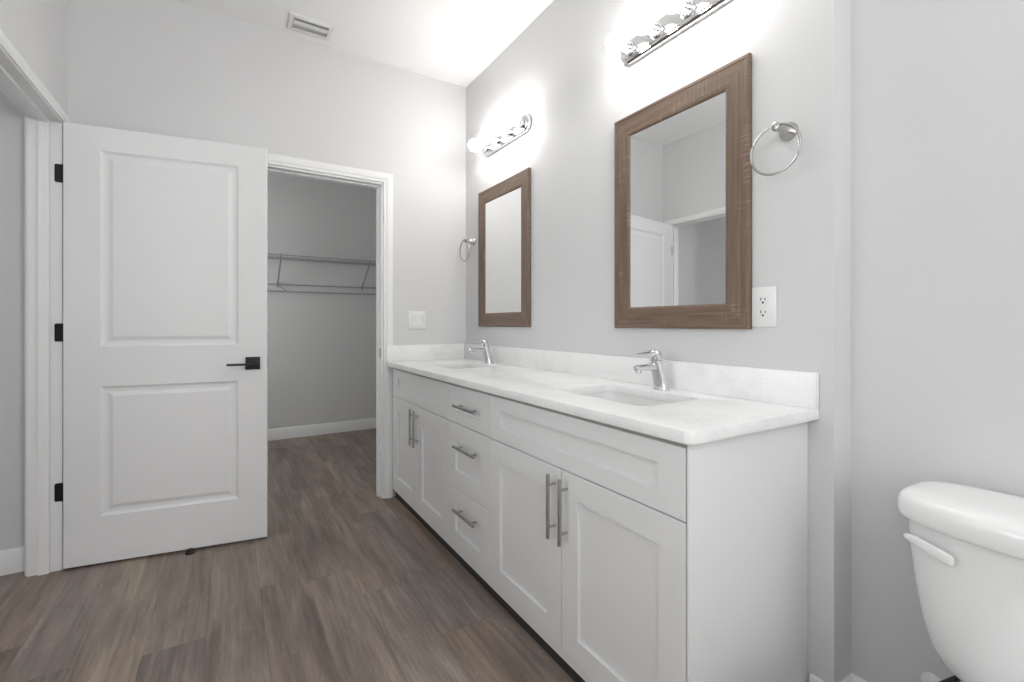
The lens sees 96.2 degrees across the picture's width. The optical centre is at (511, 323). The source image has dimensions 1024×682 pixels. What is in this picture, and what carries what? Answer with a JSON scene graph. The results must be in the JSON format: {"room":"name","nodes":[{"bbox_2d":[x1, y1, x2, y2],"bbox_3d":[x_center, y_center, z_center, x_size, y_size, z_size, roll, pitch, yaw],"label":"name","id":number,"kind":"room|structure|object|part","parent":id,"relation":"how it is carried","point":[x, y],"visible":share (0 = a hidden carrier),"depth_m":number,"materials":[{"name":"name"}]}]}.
{"room":"bathroom","nodes":[
{"label":"bathroom","id":0,"kind":"room"},
{"bbox_2d":[0,0,67,115],"bbox_3d":[-0.549,-0.277,-0.439,0.115,2.783,6.030,0,0,-32],"label":"wall","id":1,"kind":"structure","parent":0,"point":[38,29],"depth_m":1.86,"materials":[{"name":"grey paint"}]},
{"bbox_2d":[25,116,26,575],"bbox_3d":[-1.935,0.066,1.677,0.018,2.098,0.946,0,0,-32],"label":"door frame","id":2,"kind":"structure","parent":1,"relation":"attached to","point":[25,116],"depth_m":2.03,"materials":[{"name":"white paint"}]},
{"bbox_2d":[0,46,62,576],"bbox_3d":[-1.878,0.096,1.712,0.115,2.038,0.822,0,0,-32],"label":"door frame","id":3,"kind":"structure","parent":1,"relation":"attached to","point":[44,127],"depth_m":2.04,"materials":[{"name":"white paint"}]},
{"bbox_2d":[54,122,268,568],"bbox_3d":[-1.671,0.097,2.252,0.856,2.012,0.147,0,0,-19],"label":"door","id":4,"kind":"structure","parent":3,"relation":"attached to","point":[163,332],"depth_m":2.20,"materials":[{"name":"white paint"}]},
{"bbox_3d":[-1.362,0.201,2.307,0.120,0.020,0.044,0,0,-23],"label":"lever","id":5,"kind":"part","parent":4,"relation":"part of","materials":[{"name":"black metal"}]},
{"bbox_3d":[-1.326,0.201,2.349,0.066,0.064,0.009,0,0,-23],"label":"lever handle","id":6,"kind":"part","parent":4,"relation":"part of","materials":[{"name":"black metal"}]},
{"bbox_2d":[0,29,68,122],"bbox_3d":[-1.824,0.078,1.746,0.013,2.074,0.910,0,0,-32],"label":"door frame","id":7,"kind":"structure","parent":1,"relation":"attached to","point":[6,45],"depth_m":1.72,"materials":[{"name":"white paint"}]},
{"bbox_2d":[0,0,465,550],"bbox_3d":[-1.678,-0.277,2.478,4.350,2.783,0.120,0,0,-32],"label":"wall","id":8,"kind":"structure","parent":0,"point":[162,67],"depth_m":2.56,"materials":[{"name":"grey paint"}]},
{"bbox_2d":[0,546,24,575],"bbox_3d":[-2.836,1.061,1.683,1.545,0.108,0.014,0,0,-32],"label":"baseboard","id":9,"kind":"structure","parent":8,"relation":"attached to","point":[12,560],"depth_m":2.05,"materials":[{"name":"white paint"}]},
{"bbox_2d":[268,164,382,498],"bbox_3d":[-1.202,0.106,2.772,0.815,2.018,0.120,0,0,-32],"label":"lining","id":10,"kind":"object","parent":8,"relation":"attached to","point":[378,186],"visible":0.61,"depth_m":2.95,"materials":[{"name":"white paint"}]},
{"bbox_2d":[268,153,392,498],"bbox_3d":[-1.167,0.077,2.713,0.935,2.076,0.018,0,0,-32],"label":"door frame","id":11,"kind":"structure","parent":8,"relation":"attached to","point":[386,179],"depth_m":2.93,"materials":[{"name":"white paint"}]},
{"bbox_2d":[408,311,425,328],"bbox_3d":[-0.629,-0.025,3.050,0.122,0.118,0.010,0,0,-32],"label":"light switch","id":12,"kind":"object","parent":8,"relation":"attached to","point":[416,319],"visible":1,"depth_m":3.05,"materials":[{"name":"white plastic"}]},
{"bbox_2d":[0,428,574,681],"bbox_3d":[-0.615,1.165,0.710,4.600,0.100,8.355,0,0,-32],"label":"floor","id":13,"kind":"structure","parent":0,"point":[345,583],"depth_m":1.80,"materials":[{"name":"brown wood"}]},
{"bbox_2d":[185,548,194,554],"bbox_3d":[-1.565,1.105,2.232,0.040,0.021,0.040,0,0,-32],"label":"door stop","id":14,"kind":"object","parent":13,"relation":"on","point":[189,551],"visible":1,"depth_m":2.22,"materials":[{"name":"black rubber"}]},
{"bbox_2d":[393,368,452,554],"bbox_3d":[-0.327,0.694,2.703,0.567,0.842,0.876,0,0,-32],"label":"base cabinet","id":15,"kind":"object","parent":13,"relation":"on","point":[420,403],"visible":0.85,"depth_m":2.50,"materials":[{"name":"white paint"}]},
{"bbox_3d":[-0.635,0.748,2.748,0.019,0.575,0.423,0,0,-32],"label":"cabinet door","id":16,"kind":"part","parent":15,"relation":"part of","materials":[{"name":"white paint"}]},
{"bbox_3d":[-0.562,0.580,2.578,0.036,0.205,0.012,0,0,-32],"label":"bar pull","id":17,"kind":"part","parent":15,"relation":"part of","materials":[{"name":"silver metal"}]},
{"bbox_3d":[-0.531,0.580,2.527,0.036,0.205,0.012,0,0,-32],"label":"bar pull","id":18,"kind":"part","parent":15,"relation":"part of","materials":[{"name":"silver metal"}]},
{"bbox_3d":[-0.528,1.048,2.578,0.016,0.019,0.876,0,0,-32],"label":"rail","id":19,"kind":"part","parent":15,"relation":"part of","materials":[{"name":"white paint"}]},
{"bbox_3d":[-0.523,0.372,2.567,0.019,0.171,0.849,0,0,-32],"label":"false drawer","id":20,"kind":"part","parent":15,"relation":"part of","materials":[{"name":"white paint"}]},
{"bbox_3d":[-0.411,0.748,2.386,0.019,0.575,0.423,0,0,-32],"label":"cabinet door","id":21,"kind":"part","parent":15,"relation":"part of","materials":[{"name":"white paint"}]},
{"bbox_2d":[386,344,818,444],"bbox_3d":[0.031,0.205,2.123,0.568,0.132,2.279,0,0,-32],"label":"countertop","id":22,"kind":"structure","parent":15,"relation":"on","point":[712,402],"depth_m":1.56,"materials":[{"name":"white stone"}]},
{"bbox_2d":[446,366,475,368],"bbox_3d":[-0.303,0.348,2.712,0.324,0.152,0.468,0,0,-32],"label":"sink basin","id":23,"kind":"object","parent":22,"relation":"in","point":[455,367],"visible":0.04,"depth_m":2.94,"materials":[{"name":"white ceramic"}]},
{"bbox_2d":[469,340,492,363],"bbox_3d":[-0.185,0.168,2.784,0.165,0.147,0.058,0,0,-32],"label":"faucet","id":24,"kind":"object","parent":22,"relation":"on","point":[485,349],"visible":1,"depth_m":2.78,"materials":[{"name":"silver metal"}]},
{"bbox_3d":[-0.210,0.157,2.769,0.106,0.027,0.028,0,0,-32],"label":"spout","id":25,"kind":"part","parent":24,"relation":"part of","materials":[{"name":"silver metal"}]},
{"bbox_2d":[580,392,673,405],"bbox_3d":[0.388,0.348,1.593,0.324,0.152,0.468,0,0,-32],"label":"sink basin","id":26,"kind":"object","parent":22,"relation":"in","point":[612,396],"visible":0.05,"depth_m":1.77,"materials":[{"name":"white ceramic"}]},
{"bbox_2d":[633,350,669,390],"bbox_3d":[0.506,0.168,1.666,0.165,0.147,0.058,0,0,-32],"label":"faucet","id":27,"kind":"object","parent":22,"relation":"on","point":[656,366],"visible":1,"depth_m":1.66,"materials":[{"name":"silver metal"}]},
{"bbox_3d":[0.477,0.105,1.648,0.086,0.014,0.010,0,0,-32],"label":"lever","id":28,"kind":"part","parent":27,"relation":"part of","materials":[{"name":"silver metal"}]},
{"bbox_3d":[0.481,0.157,1.651,0.106,0.027,0.028,0,0,-32],"label":"spout","id":29,"kind":"part","parent":27,"relation":"part of","materials":[{"name":"silver metal"}]},
{"bbox_2d":[448,383,494,598],"bbox_3d":[0.012,0.694,2.154,0.567,0.842,0.413,0,0,-32],"label":"base cabinet","id":30,"kind":"object","parent":13,"relation":"on","point":[468,408],"visible":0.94,"depth_m":2.01,"materials":[{"name":"white paint"}]},
{"bbox_3d":[-0.203,0.842,1.997,0.036,0.012,0.205,0,0,-32],"label":"bar pull","id":31,"kind":"part","parent":30,"relation":"part of","materials":[{"name":"silver metal"}]},
{"bbox_3d":[-0.203,0.555,1.997,0.036,0.012,0.205,0,0,-32],"label":"bar pull","id":32,"kind":"part","parent":30,"relation":"part of","materials":[{"name":"silver metal"}]},
{"bbox_3d":[-0.203,0.370,1.997,0.036,0.012,0.205,0,0,-32],"label":"bar pull","id":33,"kind":"part","parent":30,"relation":"part of","materials":[{"name":"silver metal"}]},
{"bbox_3d":[-0.190,0.896,2.028,0.019,0.279,0.411,0,0,-32],"label":"drawer","id":34,"kind":"part","parent":30,"relation":"part of","materials":[{"name":"white paint"}]},
{"bbox_3d":[-0.190,0.607,2.028,0.019,0.293,0.411,0,0,-32],"label":"drawer","id":35,"kind":"part","parent":30,"relation":"part of","materials":[{"name":"white paint"}]},
{"bbox_3d":[-0.189,1.048,2.029,0.016,0.019,0.413,0,0,-32],"label":"rail","id":36,"kind":"part","parent":30,"relation":"part of","materials":[{"name":"white paint"}]},
{"bbox_3d":[-0.190,0.372,2.028,0.019,0.171,0.411,0,0,-32],"label":"drawer","id":37,"kind":"part","parent":30,"relation":"part of","materials":[{"name":"white paint"}]},
{"bbox_2d":[490,394,807,681],"bbox_3d":[0.368,0.694,1.578,0.567,0.842,0.938,0,0,-32],"label":"base cabinet","id":38,"kind":"object","parent":13,"relation":"on","point":[626,555],"visible":0.94,"depth_m":1.25,"materials":[{"name":"white paint"}]},
{"bbox_3d":[0.041,0.748,1.654,0.019,0.575,0.462,0,0,-32],"label":"cabinet door","id":39,"kind":"part","parent":38,"relation":"part of","materials":[{"name":"white paint"}]},
{"bbox_3d":[0.165,1.048,1.456,0.016,0.019,0.932,0,0,-32],"label":"rail","id":40,"kind":"part","parent":38,"relation":"part of","materials":[{"name":"white paint"}]},
{"bbox_3d":[0.124,0.580,1.467,0.036,0.205,0.012,0,0,-32],"label":"bar pull","id":41,"kind":"part","parent":38,"relation":"part of","materials":[{"name":"silver metal"}]},
{"bbox_3d":[0.156,0.580,1.416,0.036,0.205,0.012,0,0,-32],"label":"bar pull","id":42,"kind":"part","parent":38,"relation":"part of","materials":[{"name":"silver metal"}]},
{"bbox_3d":[0.163,0.372,1.456,0.019,0.171,0.927,0,0,-32],"label":"false drawer","id":43,"kind":"part","parent":38,"relation":"part of","materials":[{"name":"white paint"}]},
{"bbox_3d":[0.286,0.748,1.258,0.019,0.575,0.462,0,0,-32],"label":"cabinet door","id":44,"kind":"part","parent":38,"relation":"part of","materials":[{"name":"white paint"}]},
{"bbox_3d":[0.629,0.694,1.191,0.530,0.842,0.005,0,0,-32],"label":"panel","id":45,"kind":"part","parent":38,"relation":"part of","materials":[{"name":"white paint"}]},
{"bbox_2d":[897,481,1023,681],"bbox_3d":[0.831,0.746,0.771,0.790,0.738,0.462,0,0,-32],"label":"toilet","id":46,"kind":"object","parent":13,"relation":"on","point":[967,542],"visible":1,"depth_m":0.95,"materials":[{"name":"white ceramic"}]},
{"bbox_3d":[0.906,0.488,0.998,0.022,0.035,0.096,0,0,-14],"label":"flush lever","id":47,"kind":"part","parent":46,"relation":"part of","materials":[{"name":"white plastic"}]},
{"bbox_3d":[1.065,0.412,0.915,0.240,0.071,0.462,0,0,-32],"label":"tank lid","id":48,"kind":"part","parent":46,"relation":"part of","materials":[{"name":"white ceramic"}]},
{"bbox_2d":[268,172,375,428],"bbox_3d":[-2.079,-0.277,4.599,3.000,2.783,0.100,0,0,-32],"label":"wall","id":49,"kind":"structure","parent":0,"point":[322,346],"depth_m":4.63,"materials":[{"name":"grey paint"}]},
{"bbox_2d":[268,418,375,440],"bbox_3d":[-2.091,1.061,4.524,2.900,0.108,0.014,0,0,-32],"label":"baseboard","id":50,"kind":"structure","parent":49,"relation":"attached to","point":[362,424],"depth_m":4.62,"materials":[{"name":"white paint"}]},
{"bbox_2d":[268,253,375,294],"bbox_3d":[-1.926,-0.472,4.447,2.500,0.333,0.319,0,0,-32],"label":"wire shelf","id":51,"kind":"object","parent":49,"relation":"attached to","point":[272,257],"visible":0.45,"depth_m":4.49,"materials":[{"name":"white metal"}]},
{"bbox_3d":[-1.996,-0.346,4.561,2.500,0.081,0.051,0,0,-32],"label":"hanging rail","id":52,"kind":"part","parent":51,"relation":"part of","materials":[{"name":"white metal"}]},
{"bbox_2d":[174,0,553,87],"bbox_3d":[-0.615,-1.718,0.710,4.600,0.100,8.355,0,0,-32],"label":"ceiling","id":53,"kind":"structure","parent":0,"point":[450,41],"depth_m":2.56,"materials":[{"name":"white paint"}]},
{"bbox_2d":[286,11,334,41],"bbox_3d":[-1.131,-1.660,2.578,0.230,0.015,0.160,0,0,-32],"label":"ceiling vent","id":54,"kind":"object","parent":53,"relation":"in","point":[296,22],"visible":1,"depth_m":2.57,"materials":[{"name":"white plastic"}]},
{"bbox_2d":[466,0,850,681],"bbox_3d":[0.369,-0.277,2.311,0.202,2.783,2.317,0,0,-32],"label":"wall","id":55,"kind":"structure","parent":0,"point":[560,72],"depth_m":1.58,"materials":[{"name":"grey paint"}]},
{"bbox_2d":[460,238,475,260],"bbox_3d":[-0.296,-0.506,3.120,0.078,0.167,0.150,0,0,-32],"label":"towel ring","id":56,"kind":"object","parent":55,"relation":"attached to","point":[472,241],"visible":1,"depth_m":3.11,"materials":[{"name":"silver metal"}]},
{"bbox_3d":[-0.286,-0.562,3.121,0.060,0.055,0.055,0,0,-32],"label":"wall post","id":57,"kind":"part","parent":56,"relation":"part of","materials":[{"name":"silver metal"}]},
{"bbox_2d":[468,113,531,156],"bbox_3d":[-0.096,-1.124,2.729,0.148,0.094,0.540,0,0,-32],"label":"vanity light","id":58,"kind":"object","parent":55,"relation":"attached to","point":[515,128],"visible":1,"depth_m":2.67,"materials":[{"name":"silver metal"}]},
{"bbox_2d":[468,139,486,152],"bbox_3d":[-0.220,-1.124,2.899,0.116,0.075,0.075,0,0,-32],"label":"bulb","id":59,"kind":"object","parent":58,"relation":"attached to","point":[474,145],"depth_m":2.87,"materials":[{"name":"white glass"}]},
{"bbox_2d":[479,131,497,144],"bbox_3d":[-0.147,-1.124,2.780,0.116,0.075,0.075,0,0,-32],"label":"bulb","id":60,"kind":"object","parent":58,"relation":"attached to","point":[485,137],"depth_m":2.75,"materials":[{"name":"white glass"}]},
{"bbox_2d":[490,122,509,136],"bbox_3d":[-0.073,-1.124,2.661,0.116,0.075,0.075,0,0,-32],"label":"bulb","id":61,"kind":"object","parent":58,"relation":"attached to","point":[496,129],"depth_m":2.63,"materials":[{"name":"white glass"}]},
{"bbox_2d":[502,113,523,128],"bbox_3d":[0.000,-1.124,2.542,0.116,0.075,0.075,0,0,-32],"label":"bulb","id":62,"kind":"object","parent":58,"relation":"attached to","point":[508,119],"depth_m":2.52,"materials":[{"name":"white glass"}]},
{"bbox_2d":[478,167,530,326],"bbox_3d":[-0.060,-0.424,2.795,0.017,0.882,0.602,0,0,-32],"label":"framed mirror","id":63,"kind":"object","parent":55,"relation":"attached to","point":[504,208],"visible":1,"depth_m":2.75,"materials":[{"name":"brown wood"}]},
{"bbox_2d":[485,187,520,312],"bbox_3d":[-0.058,-0.424,2.796,0.004,0.712,0.432,0,0,-32],"label":"mirror glass","id":64,"kind":"object","parent":63,"relation":"attached to","point":[503,209],"depth_m":2.78,"materials":[{"name":"white"}]},
{"bbox_2d":[465,344,818,409],"bbox_3d":[0.270,0.190,2.259,0.020,0.103,2.259,0,0,-32],"label":"backsplash","id":65,"kind":"structure","parent":55,"relation":"attached to","point":[782,387],"depth_m":1.64,"materials":[{"name":"white stone"}]},
{"bbox_2d":[605,0,731,65],"bbox_3d":[0.554,-1.124,1.678,0.148,0.094,0.540,0,0,-32],"label":"vanity light","id":66,"kind":"object","parent":55,"relation":"attached to","point":[681,15],"visible":1,"depth_m":1.71,"materials":[{"name":"silver metal"}]},
{"bbox_2d":[605,32,633,56],"bbox_3d":[0.429,-1.124,1.848,0.116,0.075,0.075,0,0,-32],"label":"bulb","id":67,"kind":"object","parent":66,"relation":"attached to","point":[615,43],"depth_m":1.83,"materials":[{"name":"white glass"}]},
{"bbox_2d":[632,12,661,38],"bbox_3d":[0.503,-1.124,1.729,0.116,0.075,0.075,0,0,-32],"label":"bulb","id":68,"kind":"object","parent":66,"relation":"attached to","point":[642,23],"depth_m":1.71,"materials":[{"name":"white glass"}]},
{"bbox_2d":[661,0,693,18],"bbox_3d":[0.577,-1.124,1.610,0.116,0.075,0.075,0,0,-32],"label":"bulb","id":69,"kind":"object","parent":66,"relation":"attached to","point":[681,9],"depth_m":1.61,"materials":[{"name":"white glass"}]},
{"bbox_2d":[614,52,751,328],"bbox_3d":[0.604,-0.424,1.722,0.017,0.882,0.602,0,0,-32],"label":"framed mirror","id":70,"kind":"object","parent":55,"relation":"attached to","point":[683,168],"visible":1,"depth_m":1.67,"materials":[{"name":"brown wood"}]},
{"bbox_2d":[630,92,725,306],"bbox_3d":[0.606,-0.424,1.723,0.004,0.712,0.432,0,0,-32],"label":"mirror glass","id":71,"kind":"object","parent":70,"relation":"attached to","point":[678,157],"depth_m":1.69,"materials":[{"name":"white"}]},
{"bbox_2d":[752,286,776,326],"bbox_3d":[0.787,-0.053,1.435,0.008,0.124,0.077,0,0,-32],"label":"wall outlet","id":72,"kind":"object","parent":55,"relation":"attached to","point":[764,299],"visible":1,"depth_m":1.43,"materials":[{"name":"white plastic"}]},
{"bbox_2d":[758,309,767,317],"bbox_3d":[0.784,-0.033,1.434,0.002,0.027,0.033,0,0,-32],"label":"receptacle","id":73,"kind":"object","parent":72,"relation":"attached to","point":[762,313],"depth_m":1.43,"materials":[{"name":"white plastic"}]},
{"bbox_2d":[758,296,768,304],"bbox_3d":[0.784,-0.073,1.434,0.002,0.027,0.033,0,0,-32],"label":"receptacle","id":74,"kind":"object","parent":72,"relation":"attached to","point":[762,300],"depth_m":1.43,"materials":[{"name":"white plastic"}]},
{"bbox_2d":[750,122,801,175],"bbox_3d":[0.793,-0.519,1.359,0.078,0.167,0.150,0,0,-32],"label":"towel ring","id":75,"kind":"object","parent":55,"relation":"attached to","point":[788,131],"visible":1,"depth_m":1.35,"materials":[{"name":"silver metal"}]},
{"bbox_3d":[0.771,-0.575,1.339,0.020,0.027,0.027,0,0,-32],"label":"knob","id":76,"kind":"part","parent":75,"relation":"part of","materials":[{"name":"silver metal"}]},
{"bbox_3d":[0.803,-0.575,1.359,0.060,0.055,0.055,0,0,-32],"label":"wall post","id":77,"kind":"part","parent":75,"relation":"part of","materials":[{"name":"silver metal"}]},
{"bbox_2d":[809,674,852,681],"bbox_3d":[0.912,1.061,1.311,0.102,0.108,0.073,0,0,-32],"label":"baseboard","id":78,"kind":"structure","parent":55,"relation":"attached to","point":[812,678],"depth_m":1.31,"materials":[{"name":"white paint"}]},
{"bbox_2d":[851,0,1023,681],"bbox_3d":[1.998,-0.277,-0.227,0.100,2.783,3.713,0,0,-32],"label":"wall","id":79,"kind":"structure","parent":0,"point":[937,86],"depth_m":1.18,"materials":[{"name":"grey paint"}]},
{"bbox_2d":[850,673,866,681],"bbox_3d":[1.949,1.061,-0.257,0.014,0.108,3.713,0,0,-32],"label":"baseboard","id":80,"kind":"structure","parent":79,"relation":"attached to","point":[855,678],"depth_m":1.31,"materials":[{"name":"white paint"}]},
{"bbox_2d":[920,672,960,681],"bbox_3d":[1.055,0.858,1.117,0.090,0.166,0.120,0,0,-32],"label":"shutoff valve","id":81,"kind":"object","parent":79,"relation":"attached to","point":[926,676],"visible":0.67,"depth_m":1.17,"materials":[{"name":"white plastic"}]}
]}

